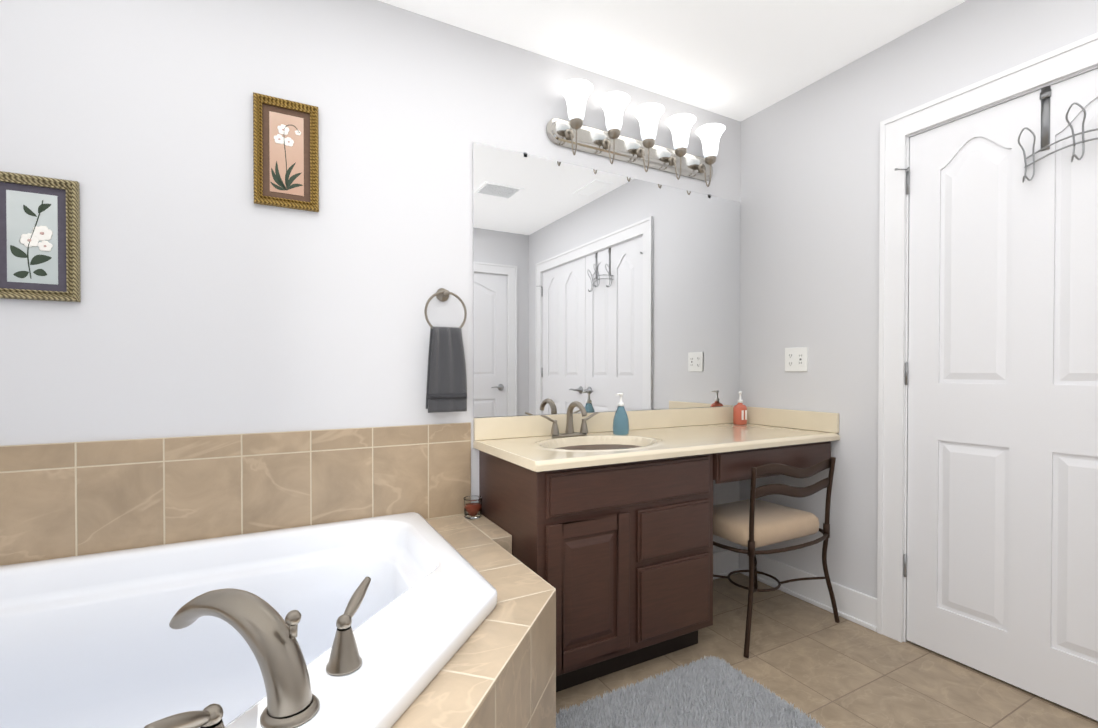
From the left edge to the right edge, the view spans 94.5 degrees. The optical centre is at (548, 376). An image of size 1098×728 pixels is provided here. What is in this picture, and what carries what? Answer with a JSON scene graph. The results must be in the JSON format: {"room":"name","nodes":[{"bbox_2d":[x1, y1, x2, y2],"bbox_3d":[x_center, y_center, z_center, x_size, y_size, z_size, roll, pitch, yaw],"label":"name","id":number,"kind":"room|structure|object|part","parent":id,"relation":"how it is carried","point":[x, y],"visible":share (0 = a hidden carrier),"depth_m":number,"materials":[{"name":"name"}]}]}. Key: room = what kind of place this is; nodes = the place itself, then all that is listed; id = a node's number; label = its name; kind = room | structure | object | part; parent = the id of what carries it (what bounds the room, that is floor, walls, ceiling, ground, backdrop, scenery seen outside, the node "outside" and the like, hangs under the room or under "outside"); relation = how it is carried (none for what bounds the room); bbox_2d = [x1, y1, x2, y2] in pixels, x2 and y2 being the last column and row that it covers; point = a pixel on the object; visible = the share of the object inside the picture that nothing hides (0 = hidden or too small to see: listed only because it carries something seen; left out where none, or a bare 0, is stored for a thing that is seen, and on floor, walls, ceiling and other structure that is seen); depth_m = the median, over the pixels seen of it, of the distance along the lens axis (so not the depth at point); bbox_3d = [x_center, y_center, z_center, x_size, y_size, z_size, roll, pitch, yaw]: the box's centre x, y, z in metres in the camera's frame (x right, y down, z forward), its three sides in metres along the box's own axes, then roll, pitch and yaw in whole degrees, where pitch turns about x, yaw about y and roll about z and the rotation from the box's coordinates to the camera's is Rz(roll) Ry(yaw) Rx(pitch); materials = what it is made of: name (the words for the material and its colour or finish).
{"room":"bathroom","nodes":[
{"label":"bathroom","id":0,"kind":"room"},
{"bbox_2d":[0,0,740,552],"bbox_3d":[-0.438,-0.151,2.017,3.500,2.440,0.100,0,1,-28],"label":"wall","id":1,"kind":"structure","parent":0,"point":[216,300],"depth_m":1.67,"materials":[{"name":"white paint"}]},
{"bbox_2d":[0,171,80,301],"bbox_3d":[-1.433,-0.384,1.406,0.196,0.342,0.022,0,1,-28],"label":"framed picture","id":2,"kind":"object","parent":1,"relation":"attached to","point":[39,237],"visible":1,"depth_m":1.42,"materials":[{"name":"gold metal"}]},
{"bbox_2d":[6,190,57,284],"bbox_3d":[-1.435,-0.384,1.410,0.104,0.250,0.002,0,1,-28],"label":"print","id":3,"kind":"object","parent":2,"relation":"attached to","point":[31,215],"depth_m":1.41},
{"bbox_2d":[253,92,318,211],"bbox_3d":[-0.879,-0.746,1.702,0.194,0.356,0.022,0,1,-28],"label":"framed picture","id":4,"kind":"object","parent":1,"relation":"attached to","point":[285,153],"visible":1,"depth_m":1.70,"materials":[{"name":"gold metal"}]},
{"bbox_2d":[269,111,303,195],"bbox_3d":[-0.881,-0.746,1.706,0.102,0.264,0.002,0,1,-28],"label":"print","id":5,"kind":"object","parent":4,"relation":"attached to","point":[286,128],"depth_m":1.70},
{"bbox_2d":[424,288,466,412],"bbox_3d":[-0.397,-0.103,1.941,0.166,0.476,0.070,0,1,-28],"label":"towel ring","id":6,"kind":"object","parent":1,"relation":"attached to","point":[446,388],"visible":1,"depth_m":1.92,"materials":[{"name":"grey fabric"}]},
{"bbox_2d":[425,326,466,412],"bbox_3d":[-0.390,-0.027,1.932,0.153,0.323,0.043,0,1,-28],"label":"towel","id":7,"kind":"object","parent":6,"relation":"hanging from","point":[446,388],"depth_m":1.91,"materials":[{"name":"grey fabric"}]},
{"bbox_2d":[473,142,739,417],"bbox_3d":[0.366,-0.389,2.386,1.517,1.102,0.008,0,1,-28],"label":"mirror","id":8,"kind":"object","parent":1,"relation":"attached to","point":[595,290],"visible":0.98,"depth_m":2.30,"materials":[{"name":"clear glass"}]},
{"bbox_2d":[546,79,725,186],"bbox_3d":[0.455,-1.083,2.342,0.980,0.276,0.158,0,1,-28],"label":"sconce","id":9,"kind":"object","parent":1,"relation":"attached to","point":[575,134],"visible":1,"depth_m":2.31,"materials":[{"name":"white glass"}]},
{"bbox_2d":[713,547,739,579],"bbox_3d":[0.712,0.998,2.582,0.717,0.139,0.026,0,1,-28],"label":"baseboard","id":10,"kind":"structure","parent":1,"relation":"attached to","point":[725,562],"depth_m":2.70,"materials":[{"name":"white paint"}]},
{"bbox_2d":[379,0,965,120],"bbox_3d":[0.208,-1.384,0.808,3.500,0.050,2.820,0,1,-28],"label":"ceiling","id":11,"kind":"structure","parent":0,"point":[740,60],"depth_m":2.04,"materials":[{"name":"white paint"}]},
{"bbox_2d":[556,573,1097,727],"bbox_3d":[0.208,1.105,0.832,3.500,0.050,2.820,0,1,-28],"label":"floor","id":12,"kind":"structure","parent":0,"point":[822,667],"depth_m":1.82,"materials":[{"name":"tile"}]},
{"bbox_2d":[391,515,555,727],"bbox_3d":[-0.675,0.820,0.893,1.787,0.520,1.650,0,1,-28],"label":"tub deck","id":13,"kind":"object","parent":12,"relation":"on","point":[498,669],"visible":0.81,"depth_m":1.12,"materials":[{"name":"tile"}]},
{"bbox_2d":[0,512,496,727],"bbox_3d":[-0.811,0.753,0.886,1.540,0.470,1.530,0,1,-28],"label":"bathtub","id":14,"kind":"object","parent":13,"relation":"in","point":[95,640],"visible":0.94,"depth_m":1.41,"materials":[{"name":"plastic"}]},
{"bbox_2d":[144,577,370,727],"bbox_3d":[-0.412,0.431,0.778,0.316,0.173,0.333,0,1,-28],"label":"tub faucet","id":15,"kind":"object","parent":14,"relation":"on","point":[268,633],"visible":1,"depth_m":0.78,"materials":[{"name":"silver metal"}]},
{"bbox_2d":[463,496,481,518],"bbox_3d":[-0.296,0.510,1.975,0.073,0.075,0.073,0,1,-28],"label":"candle jar","id":16,"kind":"object","parent":13,"relation":"on","point":[472,507],"visible":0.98,"depth_m":1.95,"materials":[{"name":"clear glass"}]},
{"bbox_2d":[473,406,839,691],"bbox_3d":[0.499,0.617,2.156,1.524,0.902,0.556,0,1,-28],"label":"bathroom vanity","id":17,"kind":"object","parent":12,"relation":"on","point":[605,527],"visible":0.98,"depth_m":1.81,"materials":[{"name":"brown wood"}]},
{"bbox_2d":[473,423,839,471],"bbox_3d":[0.499,0.316,2.153,1.524,0.128,0.556,0,1,-28],"label":"countertop","id":18,"kind":"structure","parent":17,"relation":"on","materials":[{"name":"stone"}]},
{"bbox_2d":[540,401,597,436],"bbox_3d":[0.113,0.179,2.115,0.282,0.151,0.152,0,1,-28],"label":"sink faucet","id":19,"kind":"object","parent":18,"relation":"on","point":[569,432],"visible":1,"depth_m":2.14,"materials":[{"name":"silver metal"}]},
{"bbox_2d":[613,393,628,434],"bbox_3d":[0.314,0.162,2.216,0.072,0.182,0.072,0,1,-28],"label":"soap dispenser","id":20,"kind":"object","parent":18,"relation":"on","point":[620,423],"visible":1,"depth_m":2.19,"materials":[{"name":"blue plastic"}]},
{"bbox_2d":[733,391,746,424],"bbox_3d":[0.994,0.164,2.640,0.080,0.172,0.056,0,1,-28],"label":"soap dispenser","id":21,"kind":"object","parent":18,"relation":"on","point":[739,413],"visible":1,"depth_m":2.62,"materials":[{"name":"orange"}]},
{"bbox_2d":[556,655,824,727],"bbox_3d":[0.391,1.064,1.520,0.787,0.016,0.481,0,1,-28],"label":"rug","id":22,"kind":"object","parent":12,"relation":"on","point":[713,692],"visible":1,"depth_m":1.62,"materials":[{"name":"grey fabric"}]},
{"bbox_2d":[713,457,839,657],"bbox_3d":[0.905,0.703,2.242,0.589,0.727,0.472,0,1,-28],"label":"chair","id":23,"kind":"object","parent":12,"relation":"on","point":[752,523],"visible":0.9,"depth_m":2.10,"materials":[{"name":"brown metal"}]},
{"bbox_2d":[713,499,819,547],"bbox_3d":[0.905,0.630,2.241,0.458,0.091,0.352,0,1,-28],"label":"cushion","id":24,"kind":"object","parent":23,"relation":"on","point":[774,523],"depth_m":2.12,"materials":[{"name":"fabric"}]},
{"bbox_2d":[739,0,1097,597],"bbox_3d":[1.728,-0.147,1.584,0.100,2.440,2.720,0,1,-28],"label":"wall","id":25,"kind":"structure","parent":0,"point":[810,216],"depth_m":2.27,"materials":[{"name":"white paint"}]},
{"bbox_2d":[785,347,807,370],"bbox_3d":[1.195,-0.081,2.456,0.007,0.116,0.120,0,1,-28],"label":"electrical outlet plate","id":26,"kind":"object","parent":25,"relation":"attached to","point":[796,358],"visible":1,"depth_m":2.45,"materials":[{"name":"white plastic"}]},
{"bbox_2d":[738,547,876,631],"bbox_3d":[1.204,0.999,2.442,0.026,0.139,0.729,0,1,-28],"label":"baseboard","id":27,"kind":"structure","parent":25,"relation":"attached to","point":[857,607],"depth_m":2.35,"materials":[{"name":"white paint"}]},
{"bbox_2d":[877,32,1097,642],"bbox_3d":[1.823,0.016,1.387,0.120,2.118,1.696,0,1,-28],"label":"door frame","id":28,"kind":"structure","parent":25,"relation":"attached to","point":[1080,55],"depth_m":2.04,"materials":[{"name":"white paint"}]},
{"bbox_2d":[894,69,1097,720],"bbox_3d":[1.597,0.058,1.709,0.093,2.009,0.777,0,1,-28],"label":"door","id":29,"kind":"structure","parent":25,"relation":"in","point":[1002,539],"depth_m":1.76,"materials":[{"name":"white paint"}]},
{"bbox_3d":[1.575,-0.009,1.716,0.062,1.632,0.743,0,1,-28],"label":"near door hardware","id":30,"kind":"part","parent":29,"relation":"part of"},
{"bbox_2d":[1018,85,1097,182],"bbox_3d":[1.651,-0.795,1.574,0.120,0.308,0.292,0,1,-28],"label":"rack","id":31,"kind":"object","parent":29,"relation":"hanging from","point":[1045,94],"visible":1,"depth_m":1.66,"materials":[{"name":"grey metal"}]},
{"bbox_3d":[-1.287,-0.132,0.012,0.100,2.440,2.820,0,1,-28],"label":"wall","id":32,"kind":"structure","parent":0,"visible":0},
{"bbox_2d":[0,422,470,565],"bbox_3d":[-0.687,0.638,0.867,1.762,0.885,1.700,0,1,-28],"label":"tile band","id":33,"kind":"object","parent":32,"relation":"attached to","point":[63,500],"visible":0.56,"depth_m":1.62,"materials":[{"name":"beige tile"}]}
]}

